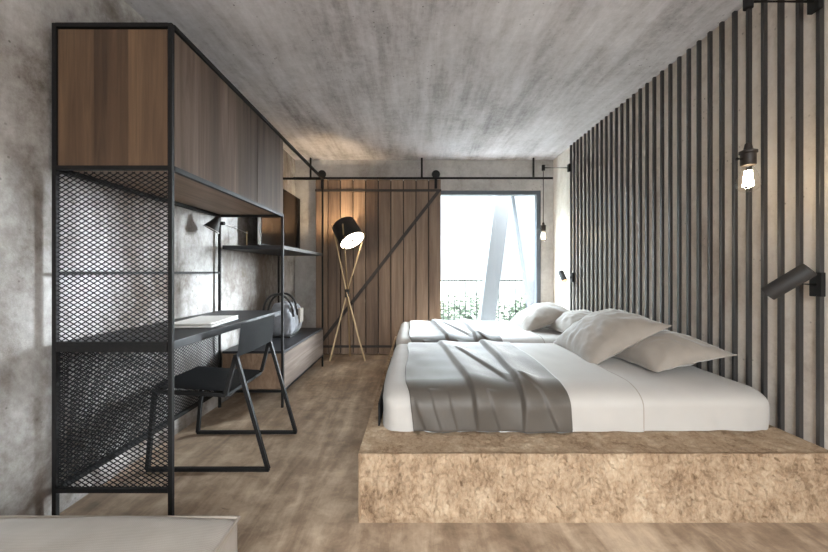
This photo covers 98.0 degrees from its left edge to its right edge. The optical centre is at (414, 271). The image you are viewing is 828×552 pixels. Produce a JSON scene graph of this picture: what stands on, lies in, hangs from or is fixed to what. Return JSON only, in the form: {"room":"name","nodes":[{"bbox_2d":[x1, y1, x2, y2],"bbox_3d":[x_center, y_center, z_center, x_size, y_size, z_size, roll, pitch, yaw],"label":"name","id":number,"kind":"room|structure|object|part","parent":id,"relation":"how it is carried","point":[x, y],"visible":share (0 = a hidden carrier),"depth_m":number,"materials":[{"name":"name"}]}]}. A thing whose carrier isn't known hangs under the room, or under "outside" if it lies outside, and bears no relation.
{"room":"hotel room","nodes":[
{"label":"hotel room","id":0,"kind":"room"},
{"bbox_2d":[0,0,294,514],"bbox_3d":[-1.745,-0.206,1.633,0.250,2.613,6.965,0,0,0],"label":"wall","id":1,"kind":"structure","parent":0,"point":[247,278],"depth_m":1.57,"materials":[{"name":"concrete"}]},
{"bbox_2d":[295,160,552,327],"bbox_3d":[0.125,-0.206,4.990,3.490,2.613,0.250,0,0,0],"label":"wall","id":2,"kind":"structure","parent":0,"point":[305,266],"depth_m":4.87,"materials":[{"name":"concrete"}]},
{"bbox_2d":[441,191,540,303],"bbox_3d":[0.963,-0.003,4.925,1.485,2.205,0.080,0,0,0],"label":"window","id":3,"kind":"structure","parent":2,"relation":"in","point":[537,194],"depth_m":4.88,"materials":[{"name":"grey metal"}]},
{"bbox_2d":[124,0,742,159],"bbox_3d":[0.125,-1.638,1.633,3.990,0.250,6.965,0,0,0],"label":"ceiling","id":4,"kind":"structure","parent":0,"point":[337,79],"depth_m":2.58,"materials":[{"name":"concrete"}]},
{"bbox_2d":[310,158,552,178],"bbox_3d":[0.107,-1.373,4.776,3.445,0.281,0.025,0,0,0],"label":"door track","id":5,"kind":"object","parent":4,"relation":"hanging from","point":[421,177],"visible":0.78,"depth_m":4.77,"materials":[{"name":"black metal"}]},
{"bbox_2d":[315,170,440,353],"bbox_3d":[-0.486,-0.127,4.771,1.667,2.429,0.082,0,0,0],"label":"sliding barn door","id":6,"kind":"structure","parent":5,"relation":"hanging from","point":[396,280],"depth_m":4.77,"materials":[{"name":"brown wood"}]},
{"bbox_3d":[0.090,-1.377,4.776,0.026,0.273,0.025,0,0,0],"label":"hanging rod","id":7,"kind":"part","parent":5,"relation":"part of","materials":[{"name":"black metal"}]},
{"bbox_3d":[0.107,-1.245,4.776,3.445,0.026,0.012,0,0,0],"label":"rail","id":8,"kind":"part","parent":5,"relation":"part of","materials":[{"name":"black metal"}]},
{"bbox_2d":[60,353,827,551],"bbox_3d":[0.125,1.200,1.633,3.990,0.200,6.965,0,0,0],"label":"floor","id":9,"kind":"structure","parent":0,"point":[307,500],"depth_m":1.76,"materials":[{"name":"brown wood"}]},
{"bbox_2d":[0,515,240,551],"bbox_3d":[-1.026,0.878,0.689,1.077,0.444,0.666,0,0,0],"label":"ottoman","id":10,"kind":"object","parent":9,"relation":"on","point":[18,533],"visible":1,"depth_m":0.93,"materials":[{"name":"fabric"}]},
{"bbox_2d":[52,22,322,514],"bbox_3d":[-1.334,0.001,2.889,0.536,2.198,2.623,0,0,0],"label":"storage unit","id":11,"kind":"object","parent":9,"relation":"on","point":[138,108],"visible":0.91,"depth_m":1.59,"materials":[{"name":"black metal"}]},
{"bbox_3d":[-1.587,0.002,1.590,0.018,2.196,0.018,0,0,0],"label":"post","id":12,"kind":"part","parent":11,"relation":"part of","materials":[{"name":"black metal"}]},
{"bbox_3d":[-1.332,0.963,1.590,0.492,0.018,0.018,0,0,0],"label":"rail","id":13,"kind":"part","parent":11,"relation":"part of","materials":[{"name":"black metal"}]},
{"bbox_3d":[-1.332,-0.459,1.590,0.492,0.018,0.018,0,0,0],"label":"rail","id":14,"kind":"part","parent":11,"relation":"part of","materials":[{"name":"black metal"}]},
{"bbox_3d":[-1.332,-1.087,1.590,0.492,0.018,0.018,0,0,0],"label":"rail","id":15,"kind":"part","parent":11,"relation":"part of","materials":[{"name":"black metal"}]},
{"bbox_3d":[-1.332,0.254,1.590,0.494,1.396,0.004,0,0,0],"label":"panel","id":16,"kind":"part","parent":11,"relation":"part of","materials":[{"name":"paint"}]},
{"bbox_3d":[-1.332,-0.769,1.595,0.482,0.600,0.018,0,0,0],"label":"panel","id":17,"kind":"part","parent":11,"relation":"part of","materials":[{"name":"brown wood"}]},
{"bbox_3d":[-1.587,0.649,2.257,0.004,0.606,1.319,0,0,0],"label":"panel","id":18,"kind":"part","parent":11,"relation":"part of","materials":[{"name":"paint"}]},
{"bbox_3d":[-1.587,0.005,2.257,0.016,0.016,1.316,0,0,0],"label":"rail","id":19,"kind":"part","parent":11,"relation":"part of","materials":[{"name":"black metal"}]},
{"bbox_3d":[-1.587,0.963,2.257,0.024,0.024,1.316,0,0,0],"label":"rail","id":20,"kind":"part","parent":11,"relation":"part of","materials":[{"name":"black metal"}]},
{"bbox_3d":[-1.587,-0.459,2.257,0.030,0.030,1.316,0,0,0],"label":"rail","id":21,"kind":"part","parent":11,"relation":"part of","materials":[{"name":"black metal"}]},
{"bbox_3d":[-1.077,0.002,1.590,0.018,2.196,0.018,0,0,0],"label":"post","id":22,"kind":"part","parent":11,"relation":"part of","materials":[{"name":"black metal"}]},
{"bbox_2d":[167,315,237,327],"bbox_3d":[-1.260,0.296,2.168,0.238,0.024,0.377,0,0,-5],"label":"book","id":23,"kind":"object","parent":11,"relation":"on","point":[200,321],"visible":0.94,"depth_m":2.07,"materials":[{"name":"white paper"}]},
{"bbox_3d":[-1.084,-0.771,2.027,0.022,0.598,0.836,0,0,0],"label":"cabinet door","id":24,"kind":"part","parent":11,"relation":"part of","materials":[{"name":"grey wood"}]},
{"bbox_3d":[-1.587,0.316,2.925,0.018,1.568,0.018,0,0,0],"label":"post","id":25,"kind":"part","parent":11,"relation":"part of","materials":[{"name":"black metal"}]},
{"bbox_2d":[203,216,247,244],"bbox_3d":[-1.514,-0.318,2.939,0.127,0.201,0.621,0,0,0],"label":"task lamp","id":26,"kind":"object","parent":11,"relation":"on","point":[214,224],"visible":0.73,"depth_m":2.69,"materials":[{"name":"black metal"}]},
{"bbox_3d":[-1.485,-0.358,2.980,0.013,0.034,0.481,0,0,-4],"label":"arm","id":27,"kind":"part","parent":26,"relation":"part of","materials":[{"name":"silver metal"}]},
{"bbox_3d":[-1.077,-0.459,2.257,0.022,0.022,1.316,0,0,0],"label":"rail","id":28,"kind":"part","parent":11,"relation":"part of","materials":[{"name":"black metal"}]},
{"bbox_3d":[-1.077,-1.087,2.890,0.022,0.022,2.582,0,0,0],"label":"rail","id":29,"kind":"part","parent":11,"relation":"part of","materials":[{"name":"black metal"}]},
{"bbox_3d":[-1.332,-0.459,2.925,0.492,0.026,0.026,0,0,0],"label":"rail","id":30,"kind":"part","parent":11,"relation":"part of","materials":[{"name":"black metal"}]},
{"bbox_3d":[-1.332,0.968,2.925,0.492,0.018,0.018,0,0,0],"label":"rail","id":31,"kind":"part","parent":11,"relation":"part of","materials":[{"name":"black metal"}]},
{"bbox_3d":[-1.084,-0.771,2.689,0.022,0.598,0.477,0,0,0],"label":"cabinet door","id":32,"kind":"part","parent":11,"relation":"part of","materials":[{"name":"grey wood"}]},
{"bbox_2d":[222,245,321,255],"bbox_3d":[-1.324,-0.202,3.558,0.498,0.032,1.237,0,0,0],"label":"shelf","id":33,"kind":"object","parent":11,"relation":"attached to","point":[276,250],"depth_m":3.11,"materials":[{"name":"black metal"}]},
{"bbox_2d":[257,189,299,248],"bbox_3d":[-1.445,-0.569,3.952,0.081,0.701,1.186,0,0,0],"label":"television","id":34,"kind":"object","parent":11,"relation":"on","point":[268,228],"visible":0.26,"depth_m":4.03,"materials":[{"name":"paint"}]},
{"bbox_3d":[-1.587,0.002,4.190,0.018,2.196,0.018,0,0,0],"label":"post","id":35,"kind":"part","parent":11,"relation":"part of","materials":[{"name":"black metal"}]},
{"bbox_2d":[262,292,302,337],"bbox_3d":[-1.355,0.428,3.700,0.341,0.435,0.377,0,0,0],"label":"handbag","id":36,"kind":"object","parent":11,"relation":"on","point":[293,313],"visible":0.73,"depth_m":3.57,"materials":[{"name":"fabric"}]},
{"bbox_3d":[-1.365,0.329,3.581,0.322,0.237,0.049,0,0,0],"label":"handle","id":37,"kind":"part","parent":36,"relation":"part of","materials":[{"name":"black leather"}]},
{"bbox_3d":[-1.365,0.329,3.719,0.322,0.237,0.049,0,0,0],"label":"handle","id":38,"kind":"part","parent":36,"relation":"part of","materials":[{"name":"black leather"}]},
{"bbox_3d":[-1.335,0.639,3.700,0.224,0.014,0.340,0,0,0],"label":"trim","id":39,"kind":"part","parent":36,"relation":"part of","materials":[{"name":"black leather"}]},
{"bbox_3d":[-1.077,0.316,2.925,0.018,1.568,0.018,0,0,0],"label":"post","id":40,"kind":"part","parent":11,"relation":"part of","materials":[{"name":"black metal"}]},
{"bbox_3d":[-1.332,-1.087,4.190,0.492,0.022,0.022,0,0,0],"label":"rail","id":41,"kind":"part","parent":11,"relation":"part of","materials":[{"name":"black metal"}]},
{"bbox_3d":[-1.077,0.968,3.558,0.018,0.018,1.246,0,0,0],"label":"rail","id":42,"kind":"part","parent":11,"relation":"part of","materials":[{"name":"black metal"}]},
{"bbox_3d":[-1.077,0.002,4.190,0.018,2.196,0.018,0,0,0],"label":"post","id":43,"kind":"part","parent":11,"relation":"part of","materials":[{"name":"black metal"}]},
{"bbox_2d":[145,314,296,471],"bbox_3d":[-1.145,0.693,2.220,0.686,0.814,0.484,0,0,0],"label":"desk chair","id":44,"kind":"object","parent":9,"relation":"on","point":[255,334],"visible":0.94,"depth_m":2.10,"materials":[{"name":"black metal"}]},
{"bbox_3d":[-1.145,0.776,1.990,0.686,0.648,0.020,0,0,0],"label":"frame","id":45,"kind":"part","parent":44,"relation":"part of","materials":[{"name":"black metal"}]},
{"bbox_3d":[-1.254,0.651,2.220,0.428,0.026,0.435,0,0,0],"label":"seat","id":46,"kind":"part","parent":44,"relation":"part of","materials":[{"name":"paint"}]},
{"bbox_3d":[-1.145,0.776,2.450,0.686,0.648,0.020,0,0,0],"label":"frame","id":47,"kind":"part","parent":44,"relation":"part of","materials":[{"name":"black metal"}]},
{"bbox_3d":[-0.961,0.377,2.220,0.034,0.182,0.484,0,0,0],"label":"backrest","id":48,"kind":"part","parent":44,"relation":"part of","materials":[{"name":"paint"}]},
{"bbox_2d":[329,217,365,360],"bbox_3d":[-0.820,0.214,4.425,0.437,1.776,0.393,0,0,43],"label":"tripod floor lamp","id":49,"kind":"object","parent":9,"relation":"on","point":[346,230],"visible":1,"depth_m":4.39,"materials":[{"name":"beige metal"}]},
{"bbox_3d":[-0.845,0.269,4.445,0.021,1.664,0.527,0,0,-1],"label":"leg","id":50,"kind":"part","parent":49,"relation":"part of","materials":[{"name":"brown wood"}]},
{"bbox_3d":[-0.813,-0.475,4.409,0.405,0.398,0.319,0,0,40],"label":"lamp shade","id":51,"kind":"part","parent":49,"relation":"part of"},
{"bbox_2d":[341,233,362,247],"bbox_3d":[-0.761,-0.385,4.364,0.262,0.188,0.281,0,0,0],"label":"diffuser","id":52,"kind":"object","parent":49,"relation":"attached to","point":[348,240],"depth_m":4.35,"materials":[{"name":"white plastic"}]},
{"bbox_2d":[358,336,827,522],"bbox_3d":[0.799,0.948,3.014,2.094,0.305,2.871,0,0,0],"label":"platform","id":53,"kind":"object","parent":9,"relation":"on","point":[773,474],"visible":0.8,"depth_m":1.60,"materials":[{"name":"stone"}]},
{"bbox_2d":[393,321,561,351],"bbox_3d":[0.818,0.681,3.752,2.016,0.225,1.298,0,0,0],"label":"bed","id":54,"kind":"object","parent":53,"relation":"on","point":[510,332],"visible":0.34,"depth_m":3.39,"materials":[{"name":"white fabric"}]},
{"bbox_2d":[409,318,502,342],"bbox_3d":[0.358,0.660,3.735,0.845,0.263,1.339,0,0,0],"label":"throw blanket","id":55,"kind":"object","parent":54,"relation":"on","point":[435,330],"visible":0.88,"depth_m":3.40,"materials":[{"name":"grey fabric"}]},
{"bbox_2d":[509,302,569,330],"bbox_3d":[1.345,0.471,3.870,0.527,0.283,0.710,0,0,2],"label":"pillow","id":56,"kind":"object","parent":54,"relation":"on","point":[538,316],"visible":0.79,"depth_m":3.65,"materials":[{"name":"fabric"}]},
{"bbox_3d":[0.826,0.688,3.752,1.999,0.212,1.271,0,0,0],"label":"mattress","id":57,"kind":"part","parent":54,"relation":"part of","materials":[{"name":"white fabric"}]},
{"bbox_2d":[545,310,591,332],"bbox_3d":[1.580,0.483,3.500,0.476,0.230,0.625,0,0,-4],"label":"pillow","id":58,"kind":"object","parent":54,"relation":"on","point":[567,318],"visible":0.42,"depth_m":3.40,"materials":[{"name":"fabric"}]},
{"bbox_2d":[378,343,769,431],"bbox_3d":[0.818,0.681,2.430,2.016,0.225,1.298,0,0,0],"label":"mattress","id":59,"kind":"object","parent":53,"relation":"on","point":[614,394],"visible":0.58,"depth_m":1.82,"materials":[{"name":"white fabric"}]},
{"bbox_2d":[405,339,572,433],"bbox_3d":[0.358,0.660,2.413,0.845,0.263,1.339,0,0,0],"label":"throw blanket","id":60,"kind":"object","parent":59,"relation":"on","point":[483,385],"visible":1,"depth_m":1.82,"materials":[{"name":"grey fabric"}]},
{"bbox_2d":[383,343,643,431],"bbox_3d":[0.474,0.681,2.430,1.320,0.225,1.297,0,0,0],"label":"duvet","id":61,"kind":"object","parent":59,"relation":"on","point":[601,400],"depth_m":1.83,"materials":[{"name":"white fabric"}]},
{"bbox_2d":[553,308,672,364],"bbox_3d":[1.362,0.442,2.600,0.503,0.339,0.712,0,0,2],"label":"pillow","id":62,"kind":"object","parent":59,"relation":"on","point":[601,335],"visible":0.91,"depth_m":2.38,"materials":[{"name":"fabric"}]},
{"bbox_2d":[613,330,736,372],"bbox_3d":[1.578,0.487,2.350,0.486,0.218,0.625,0,0,-4],"label":"pillow","id":63,"kind":"object","parent":59,"relation":"on","point":[663,350],"visible":0.74,"depth_m":2.13,"materials":[{"name":"fabric"}]},
{"bbox_3d":[0.826,0.688,2.430,1.999,0.212,1.271,0,0,0],"label":"mattress","id":64,"kind":"part","parent":59,"relation":"part of","materials":[{"name":"white fabric"}]},
{"bbox_2d":[441,304,478,319],"bbox_3d":[2.023,5.113,16.030,2.728,7.388,2.670,0,0,0],"label":"bush","id":65,"kind":"object","parent":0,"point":[462,311],"visible":0.12,"depth_m":15.78,"materials":[{"name":"green plant"}]},
{"bbox_2d":[503,299,524,320],"bbox_3d":[6.599,5.230,21.947,2.653,7.155,2.861,0,0,31],"label":"bush","id":66,"kind":"object","parent":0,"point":[512,311],"visible":0.05,"depth_m":21.88,"materials":[{"name":"green plant"}]},
{"bbox_2d":[553,0,827,449],"bbox_3d":[1.984,-0.206,1.633,0.271,2.613,6.965,0,0,0],"label":"wall","id":67,"kind":"structure","parent":0,"point":[561,177],"depth_m":2.17,"materials":[{"name":"wood"}]},
{"bbox_2d":[539,164,570,238],"bbox_3d":[1.663,-0.827,4.293,0.371,0.921,0.090,0,0,0],"label":"pendant lamp","id":68,"kind":"object","parent":67,"relation":"attached to","point":[543,226],"visible":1,"depth_m":4.29,"materials":[{"name":"black metal"}]},
{"bbox_2d":[539,222,545,230],"bbox_3d":[1.521,-0.539,4.293,0.086,0.101,0.068,0,0,0],"label":"socket","id":69,"kind":"object","parent":68,"relation":"attached to","point":[543,227],"depth_m":4.27,"materials":[{"name":"black metal"}]},
{"bbox_3d":[1.530,-0.886,4.293,0.008,0.652,0.008,0,0,22],"label":"cord","id":70,"kind":"part","parent":68,"relation":"part of","materials":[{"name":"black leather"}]},
{"bbox_2d":[558,270,573,282],"bbox_3d":[1.768,0.054,4.202,0.160,0.148,0.131,0,0,0],"label":"light","id":71,"kind":"object","parent":67,"relation":"attached to","point":[561,273],"visible":1,"depth_m":4.18,"materials":[{"name":"black metal"}]},
{"bbox_2d":[735,0,822,192],"bbox_3d":[1.663,-0.827,1.653,0.371,0.921,0.090,0,0,0],"label":"pendant lamp","id":72,"kind":"object","parent":67,"relation":"attached to","point":[748,155],"visible":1,"depth_m":1.65,"materials":[{"name":"black metal"}]},
{"bbox_2d":[735,143,757,166],"bbox_3d":[1.521,-0.539,1.653,0.086,0.101,0.068,0,0,0],"label":"socket","id":73,"kind":"object","parent":72,"relation":"attached to","point":[748,156],"depth_m":1.64,"materials":[{"name":"black metal"}]},
{"bbox_3d":[1.530,-1.242,1.653,0.038,0.070,0.038,0,0,0],"label":"rod","id":74,"kind":"part","parent":72,"relation":"part of","materials":[{"name":"black metal"}]},
{"bbox_3d":[1.530,-0.886,1.653,0.008,0.652,0.008,0,0,-22],"label":"cord","id":75,"kind":"part","parent":72,"relation":"part of","materials":[{"name":"black rubber"}]},
{"bbox_3d":[1.680,-1.242,1.653,0.300,0.012,0.013,0,0,0],"label":"rod","id":76,"kind":"part","parent":72,"relation":"part of","materials":[{"name":"black metal"}]},
{"bbox_2d":[761,264,825,299],"bbox_3d":[1.734,0.047,1.637,0.227,0.167,0.137,0,0,19],"label":"light","id":77,"kind":"object","parent":67,"relation":"attached to","point":[802,273],"visible":1,"depth_m":1.63,"materials":[{"name":"black metal"}]},
{"label":"outside","id":78,"kind":"structure","parent":0,"visible":0},
{"bbox_3d":[0.900,1.240,5.712,3.400,0.220,1.175,0,0,0],"label":"floor","id":79,"kind":"structure","parent":78,"visible":0},
{"bbox_2d":[441,280,526,320],"bbox_3d":[0.599,0.631,5.657,2.602,0.998,0.915,0,0,0],"label":"balcony railing","id":80,"kind":"object","parent":79,"relation":"on","point":[441,280],"visible":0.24,"depth_m":6.09,"materials":[{"name":"metal"}]},
{"bbox_3d":[0.600,0.143,5.657,2.600,0.023,0.915,0,0,0],"label":"rail","id":81,"kind":"part","parent":80,"relation":"part of","materials":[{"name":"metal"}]},
{"bbox_2d":[478,196,510,320],"bbox_3d":[1.280,-0.385,5.720,0.613,3.059,0.200,0,0,0],"label":"column","id":82,"kind":"structure","parent":79,"relation":"on","point":[498,221],"depth_m":5.62,"materials":[{"name":"concrete"}]},
{"bbox_2d":[511,196,534,306],"bbox_3d":[1.760,-0.385,5.720,0.618,3.056,0.200,0,0,0],"label":"column","id":83,"kind":"structure","parent":79,"relation":"on","point":[519,203],"depth_m":5.62,"materials":[{"name":"concrete"}]},
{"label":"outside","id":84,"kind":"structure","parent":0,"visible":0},
{"bbox_2d":[441,279,524,320],"bbox_3d":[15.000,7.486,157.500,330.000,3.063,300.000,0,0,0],"label":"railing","id":85,"kind":"object","parent":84,"point":[451,283],"visible":0.05,"depth_m":143.74,"materials":[{"name":"white metal"}]},
{"bbox_2d":[441,293,468,319],"bbox_3d":[3.053,5.226,30.030,3.468,7.164,3.436,0,0,0],"label":"tree","id":86,"kind":"object","parent":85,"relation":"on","point":[451,299],"visible":0.17,"depth_m":29.70,"materials":[{"name":"green plant"}]},
{"bbox_2d":[455,290,506,320],"bbox_3d":[4.395,4.992,24.025,3.623,7.631,3.417,0,0,0],"label":"tree","id":87,"kind":"object","parent":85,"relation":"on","point":[473,301],"visible":0.11,"depth_m":23.73,"materials":[{"name":"green plant"}]},
{"bbox_2d":[518,292,524,307],"bbox_3d":[10.127,5.102,31.049,3.714,7.412,3.781,0,0,-42],"label":"tree","id":88,"kind":"object","parent":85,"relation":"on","point":[523,295],"visible":0.02,"depth_m":31.08,"materials":[{"name":"green plant"}]}
]}

